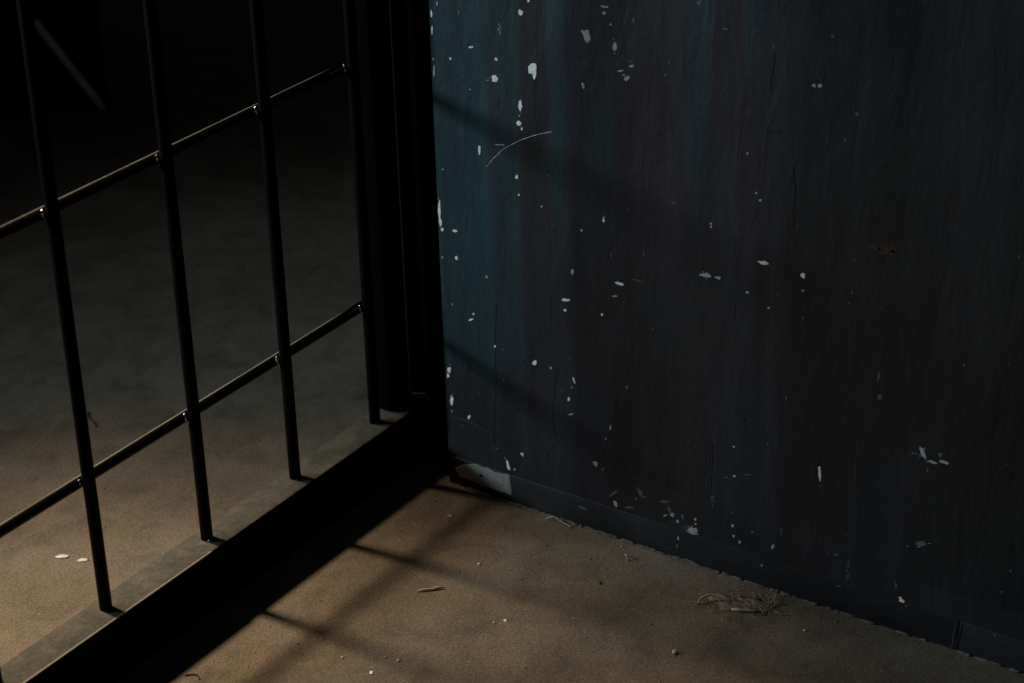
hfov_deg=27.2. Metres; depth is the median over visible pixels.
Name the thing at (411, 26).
trim
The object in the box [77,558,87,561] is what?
crumb
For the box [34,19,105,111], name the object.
metal rod
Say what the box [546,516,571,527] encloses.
fibre
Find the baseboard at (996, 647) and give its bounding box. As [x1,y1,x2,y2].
[453,456,1023,672]
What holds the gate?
on the floor
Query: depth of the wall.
2.07 m
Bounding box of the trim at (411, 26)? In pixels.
[392,0,447,449]
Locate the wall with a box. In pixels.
[428,0,1023,672]
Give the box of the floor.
[0,0,1023,682]
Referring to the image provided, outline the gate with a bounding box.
[0,0,435,682]
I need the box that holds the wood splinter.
[417,586,444,590]
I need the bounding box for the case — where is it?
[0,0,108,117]
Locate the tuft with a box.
[679,586,794,621]
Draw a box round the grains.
[10,384,959,682]
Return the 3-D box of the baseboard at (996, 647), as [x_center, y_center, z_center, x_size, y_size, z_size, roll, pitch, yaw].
[1.547,0.609,1.424,3.894,0.040,0.008,16,32,30]
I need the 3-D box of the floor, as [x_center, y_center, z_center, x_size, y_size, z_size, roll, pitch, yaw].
[-0.902,-0.025,2.957,10.000,0.120,10.000,16,32,30]
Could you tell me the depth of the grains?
2.23 m
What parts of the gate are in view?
rail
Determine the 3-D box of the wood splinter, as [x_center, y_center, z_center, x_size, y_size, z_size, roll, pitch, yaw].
[-0.085,0.260,2.226,0.030,0.003,0.004,-8,28,-13]
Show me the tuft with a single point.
(750, 604)
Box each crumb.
[55,554,68,558]
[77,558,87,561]
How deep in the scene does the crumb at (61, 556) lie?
2.30 m

